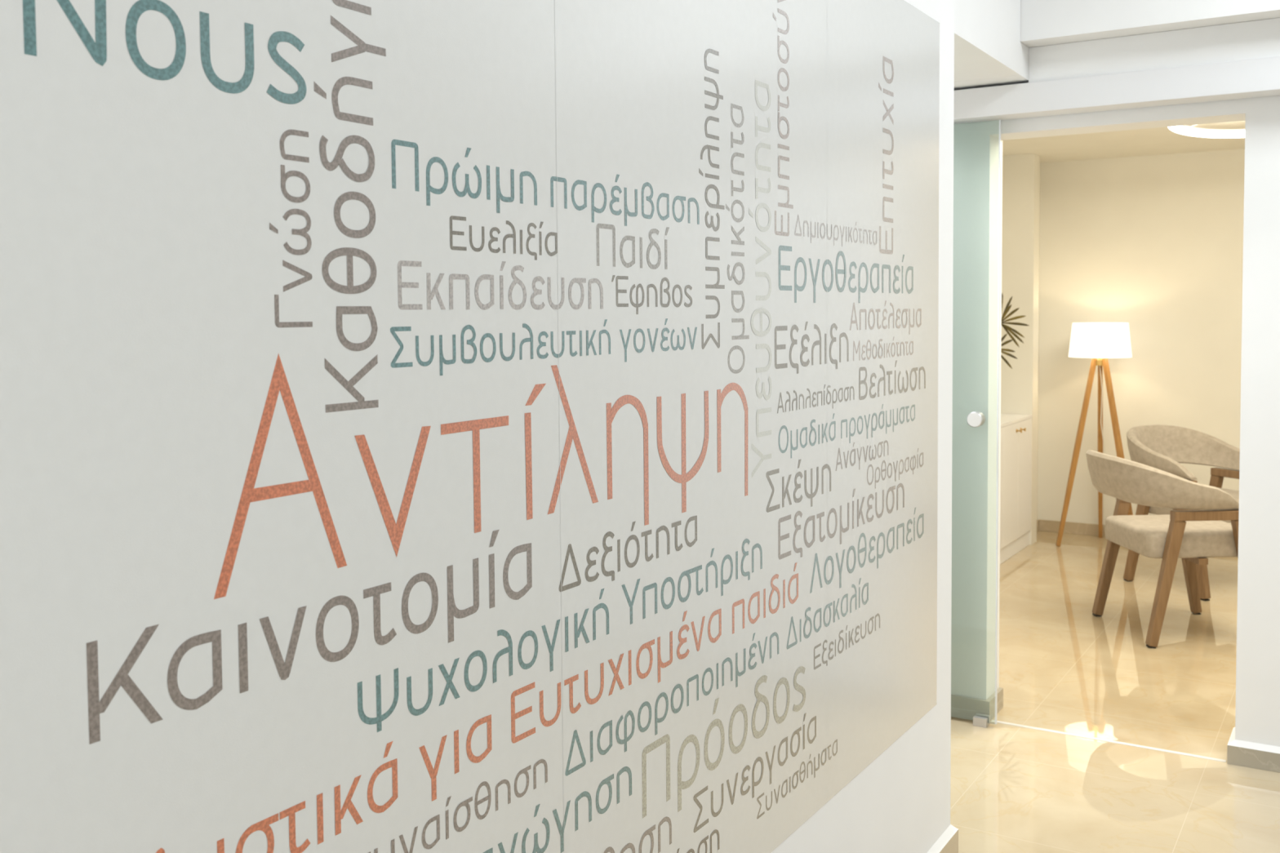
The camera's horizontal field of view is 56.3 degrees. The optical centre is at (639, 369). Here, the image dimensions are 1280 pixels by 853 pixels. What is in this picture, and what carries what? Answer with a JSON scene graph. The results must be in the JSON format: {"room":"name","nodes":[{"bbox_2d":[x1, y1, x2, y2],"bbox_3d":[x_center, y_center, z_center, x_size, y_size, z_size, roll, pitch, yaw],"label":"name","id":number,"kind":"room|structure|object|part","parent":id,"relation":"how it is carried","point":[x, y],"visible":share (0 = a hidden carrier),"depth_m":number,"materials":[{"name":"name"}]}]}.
{"room":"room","nodes":[
{"label":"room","id":0,"kind":"room"},
{"bbox_2d":[771,0,954,852],"bbox_3d":[-1.182,-0.105,1.365,1.549,2.995,5.080,1,3,32],"label":"wall","id":1,"kind":"structure","parent":0,"point":[900,802],"depth_m":3.01,"materials":[{"name":"white paint"}]},
{"bbox_2d":[0,0,939,852],"bbox_3d":[-0.528,0.108,0.955,0.002,1.720,4.855,1,3,32],"label":"wall mural","id":2,"kind":"object","parent":1,"relation":"attached to","point":[426,426],"visible":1,"depth_m":1.45,"materials":[{"name":"paint"}]},
{"bbox_2d":[927,824,958,852],"bbox_3d":[-0.777,1.359,1.201,0.666,0.080,5.097,1,3,32],"label":"baseboard","id":3,"kind":"structure","parent":1,"relation":"attached to","point":[948,842],"depth_m":3.12,"materials":[{"name":"beige stone"}]},
{"bbox_2d":[954,0,1020,81],"bbox_3d":[0.355,-1.339,3.853,1.495,0.795,0.871,1,3,32],"label":"ceiling beam","id":4,"kind":"structure","parent":1,"relation":"attached to","point":[987,33],"depth_m":3.62,"materials":[{"name":"white paint"}]},
{"bbox_2d":[1000,153,1040,545],"bbox_3d":[1.364,-0.060,6.378,0.800,2.380,3.610,1,3,32],"label":"wall","id":5,"kind":"structure","parent":0,"point":[1021,173],"depth_m":7.30,"materials":[{"name":"paint"}]},
{"bbox_2d":[950,530,1279,852],"bbox_3d":[1.422,1.359,2.724,5.600,0.100,10.400,1,3,32],"label":"floor","id":6,"kind":"structure","parent":0,"point":[1064,667],"depth_m":4.14,"materials":[{"name":"beige tile"}]},
{"bbox_2d":[973,713,990,728],"bbox_3d":[1.190,1.225,4.168,0.046,0.030,0.049,1,3,32],"label":"floor guide","id":7,"kind":"object","parent":6,"relation":"on","point":[980,720],"visible":1,"depth_m":4.15,"materials":[{"name":"grey metal"}]},
{"bbox_2d":[1000,413,1031,564],"bbox_3d":[1.754,0.709,6.759,0.570,0.800,1.598,1,3,32],"label":"base cabinet","id":8,"kind":"object","parent":6,"relation":"on","point":[1015,470],"visible":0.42,"depth_m":6.99,"materials":[{"name":"white paint"}]},
{"bbox_3d":[1.962,0.677,6.630,0.019,0.688,0.316,1,3,32],"label":"door","id":9,"kind":"part","parent":8,"relation":"part of","materials":[{"name":"white paint"}]},
{"bbox_3d":[2.130,0.663,6.901,0.019,0.688,0.316,1,3,32],"label":"door","id":10,"kind":"part","parent":8,"relation":"part of","materials":[{"name":"white paint"}]},
{"bbox_3d":[2.298,0.648,7.172,0.019,0.688,0.316,1,3,32],"label":"door","id":11,"kind":"part","parent":8,"relation":"part of","materials":[{"name":"white paint"}]},
{"bbox_3d":[2.036,0.171,7.158,0.210,0.230,0.210,1,3,32],"label":"ceramic vase","id":12,"kind":"object","parent":8,"relation":"on","visible":0},
{"bbox_2d":[1000,293,1029,368],"bbox_3d":[2.120,-0.200,7.086,0.355,0.504,0.101,1,3,32],"label":"fan palm","id":13,"kind":"object","parent":12,"relation":"in","point":[1006,327],"visible":0.47,"depth_m":7.05,"materials":[{"name":"green plant"}]},
{"bbox_2d":[1056,322,1133,546],"bbox_3d":[2.829,0.398,7.289,0.476,1.357,0.477,1,3,32],"label":"floor lamp","id":14,"kind":"object","parent":6,"relation":"on","point":[1102,341],"visible":0.91,"depth_m":7.16,"materials":[{"name":"white fabric"}]},
{"bbox_3d":[2.646,0.505,7.253,0.234,1.147,0.030,0,3,-1],"label":"leg","id":15,"kind":"part","parent":14,"relation":"part of","materials":[{"name":"brown wood"}]},
{"bbox_3d":[2.849,0.496,7.402,0.030,1.148,0.273,1,3,24],"label":"leg","id":16,"kind":"part","parent":14,"relation":"part of","materials":[{"name":"brown wood"}]},
{"bbox_3d":[2.777,-0.175,7.221,0.359,0.205,0.359,1,3,32],"label":"lamp shade","id":17,"kind":"part","parent":14,"relation":"part of","materials":[{"name":"white fabric"}]},
{"bbox_3d":[2.858,0.519,7.355,0.028,1.096,0.255,1,3,32],"label":"cord","id":18,"kind":"part","parent":14,"relation":"part of","materials":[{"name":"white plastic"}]},
{"bbox_3d":[2.853,0.511,7.107,0.030,1.148,0.274,-2,3,-26],"label":"leg","id":19,"kind":"part","parent":14,"relation":"part of","materials":[{"name":"brown wood"}]},
{"bbox_2d":[991,720,1226,762],"bbox_3d":[1.553,1.254,4.012,0.743,0.021,0.018,1,3,32],"label":"trim","id":20,"kind":"structure","parent":6,"relation":"in","point":[993,721],"depth_m":4.00,"materials":[{"name":"white metal"}]},
{"bbox_2d":[1085,449,1239,648],"bbox_3d":[2.340,0.771,5.355,0.638,0.806,0.605,-1,3,-3],"label":"armchair","id":21,"kind":"object","parent":6,"relation":"on","point":[1192,536],"visible":0.84,"depth_m":5.13,"materials":[{"name":"beige fabric"}]},
{"bbox_3d":[2.211,0.884,5.613,0.163,0.545,0.043,0,3,2],"label":"leg","id":22,"kind":"part","parent":21,"relation":"part of","materials":[{"name":"brown wood"}]},
{"bbox_3d":[2.283,0.479,5.338,0.528,0.220,0.605,-1,3,-3],"label":"backrest","id":23,"kind":"part","parent":21,"relation":"part of","materials":[{"name":"beige fabric"}]},
{"bbox_3d":[2.239,0.909,5.096,0.163,0.545,0.043,-1,3,-8],"label":"leg","id":24,"kind":"part","parent":21,"relation":"part of","materials":[{"name":"brown wood"}]},
{"bbox_3d":[2.406,0.742,5.357,0.480,0.117,0.464,-1,3,-3],"label":"seat","id":25,"kind":"part","parent":21,"relation":"part of","materials":[{"name":"beige fabric"}]},
{"bbox_3d":[2.574,0.881,5.633,0.147,0.544,0.044,-1,3,-8],"label":"leg","id":26,"kind":"part","parent":21,"relation":"part of","materials":[{"name":"brown wood"}]},
{"bbox_3d":[2.402,0.815,5.360,0.040,0.026,0.472,-1,3,-3],"label":"seat rail","id":27,"kind":"part","parent":21,"relation":"part of","materials":[{"name":"brown wood"}]},
{"bbox_3d":[2.418,0.623,5.096,0.308,0.040,0.048,-1,3,-3],"label":"armrest","id":28,"kind":"part","parent":21,"relation":"part of","materials":[{"name":"brown wood"}]},
{"bbox_3d":[2.602,0.906,5.115,0.147,0.544,0.044,0,3,2],"label":"leg","id":29,"kind":"part","parent":21,"relation":"part of","materials":[{"name":"brown wood"}]},
{"bbox_2d":[1123,424,1239,601],"bbox_3d":[2.902,0.722,6.276,0.605,0.806,0.638,-2,3,-25],"label":"armchair","id":30,"kind":"object","parent":6,"relation":"on","point":[1162,447],"visible":0.52,"depth_m":6.39,"materials":[{"name":"beige fabric"}]},
{"bbox_3d":[2.619,0.849,6.279,0.043,0.545,0.163,-2,3,-30],"label":"leg","id":31,"kind":"part","parent":30,"relation":"part of","materials":[{"name":"brown wood"}]},
{"bbox_3d":[2.877,0.427,6.312,0.605,0.220,0.528,-2,3,-25],"label":"backrest","id":32,"kind":"part","parent":30,"relation":"part of","materials":[{"name":"beige fabric"}]},
{"bbox_3d":[2.930,0.696,6.215,0.464,0.117,0.480,-2,3,-25],"label":"seat","id":33,"kind":"part","parent":30,"relation":"part of","materials":[{"name":"beige fabric"}]},
{"bbox_3d":[2.773,0.864,5.949,0.044,0.544,0.147,-1,3,-20],"label":"leg","id":34,"kind":"part","parent":30,"relation":"part of","materials":[{"name":"brown wood"}]},
{"bbox_3d":[3.089,0.835,6.497,0.043,0.545,0.163,-1,3,-20],"label":"leg","id":35,"kind":"part","parent":30,"relation":"part of","materials":[{"name":"brown wood"}]},
{"bbox_3d":[3.160,0.558,6.317,0.048,0.040,0.308,-2,3,-25],"label":"armrest","id":36,"kind":"part","parent":30,"relation":"part of","materials":[{"name":"brown wood"}]},
{"bbox_2d":[951,95,1279,746],"bbox_3d":[2.132,-0.242,3.670,4.950,2.995,0.163,1,3,32],"label":"wall","id":37,"kind":"structure","parent":0,"point":[975,144],"depth_m":3.92,"materials":[{"name":"white paint"}]},
{"bbox_2d":[951,120,1000,724],"bbox_3d":[0.793,0.185,4.334,0.992,2.073,0.054,1,3,32],"label":"door","id":38,"kind":"structure","parent":37,"relation":"in","point":[975,419],"depth_m":4.09,"materials":[{"name":"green glass"}]},
{"bbox_3d":[1.153,0.172,4.104,0.053,0.053,0.044,1,3,32],"label":"knob","id":39,"kind":"part","parent":38,"relation":"part of","materials":[{"name":"silver metal"}]},
{"bbox_2d":[951,687,1003,720],"bbox_3d":[0.696,1.185,4.627,1.356,0.072,0.179,1,3,32],"label":"baseboard","id":40,"kind":"structure","parent":37,"relation":"attached to","point":[966,707],"depth_m":4.24,"materials":[{"name":"beige stone"}]},
{"bbox_2d":[954,42,1028,90],"bbox_3d":[0.643,-1.019,4.330,1.494,0.105,0.210,1,3,32],"label":"trim","id":41,"kind":"structure","parent":37,"relation":"attached to","point":[1023,77],"depth_m":3.94,"materials":[{"name":"white paint"}]},
{"bbox_2d":[953,56,1279,124],"bbox_3d":[2.010,-0.879,3.545,4.550,0.098,0.114,1,3,32],"label":"door track cover","id":42,"kind":"object","parent":37,"relation":"attached to","point":[1260,77],"visible":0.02,"depth_m":3.78,"materials":[{"name":"white metal"}]},
{"bbox_2d":[1020,0,1279,47],"bbox_3d":[2.002,-1.385,3.467,4.700,0.688,0.210,1,3,32],"label":"ceiling","id":43,"kind":"structure","parent":37,"relation":"attached to","point":[1042,22],"depth_m":3.69,"materials":[{"name":"white paint"}]},
{"bbox_2d":[1028,17,1279,82],"bbox_3d":[2.669,-0.972,3.138,3.205,0.115,0.103,1,3,32],"label":"trim","id":44,"kind":"structure","parent":37,"relation":"attached to","point":[1255,39],"depth_m":3.73,"materials":[{"name":"white paint"}]},
{"bbox_2d":[1226,727,1279,773],"bbox_3d":[3.012,1.235,3.190,2.592,0.076,0.183,1,3,32],"label":"baseboard","id":45,"kind":"structure","parent":37,"relation":"attached to","point":[1239,753],"depth_m":3.76,"materials":[{"name":"beige stone"}]},
{"bbox_2d":[1002,120,1244,163],"bbox_3d":[3.118,-1.269,5.225,4.950,0.120,3.610,1,3,32],"label":"ceiling","id":46,"kind":"structure","parent":0,"point":[1157,140],"depth_m":6.84,"materials":[{"name":"paint"}]},
{"bbox_2d":[1168,124,1244,137],"bbox_3d":[2.858,-1.183,5.622,0.694,0.100,0.693,1,3,26],"label":"ceiling light","id":47,"kind":"object","parent":46,"relation":"hanging from","point":[1184,130],"visible":0.34,"depth_m":5.92,"materials":[{"name":"white plastic"}]},
{"bbox_2d":[1037,148,1244,524],"bbox_3d":[4.120,-0.166,6.883,4.950,2.500,0.160,1,3,32],"label":"wall","id":48,"kind":"structure","parent":0,"point":[1153,244],"depth_m":7.41,"materials":[{"name":"paint"}]},
{"bbox_2d":[1036,519,1105,537],"bbox_3d":[4.228,1.063,6.563,4.085,0.074,0.380,1,3,32],"label":"baseboard","id":49,"kind":"structure","parent":48,"relation":"attached to","point":[1078,528],"depth_m":7.68,"materials":[{"name":"beige stone"}]}
]}

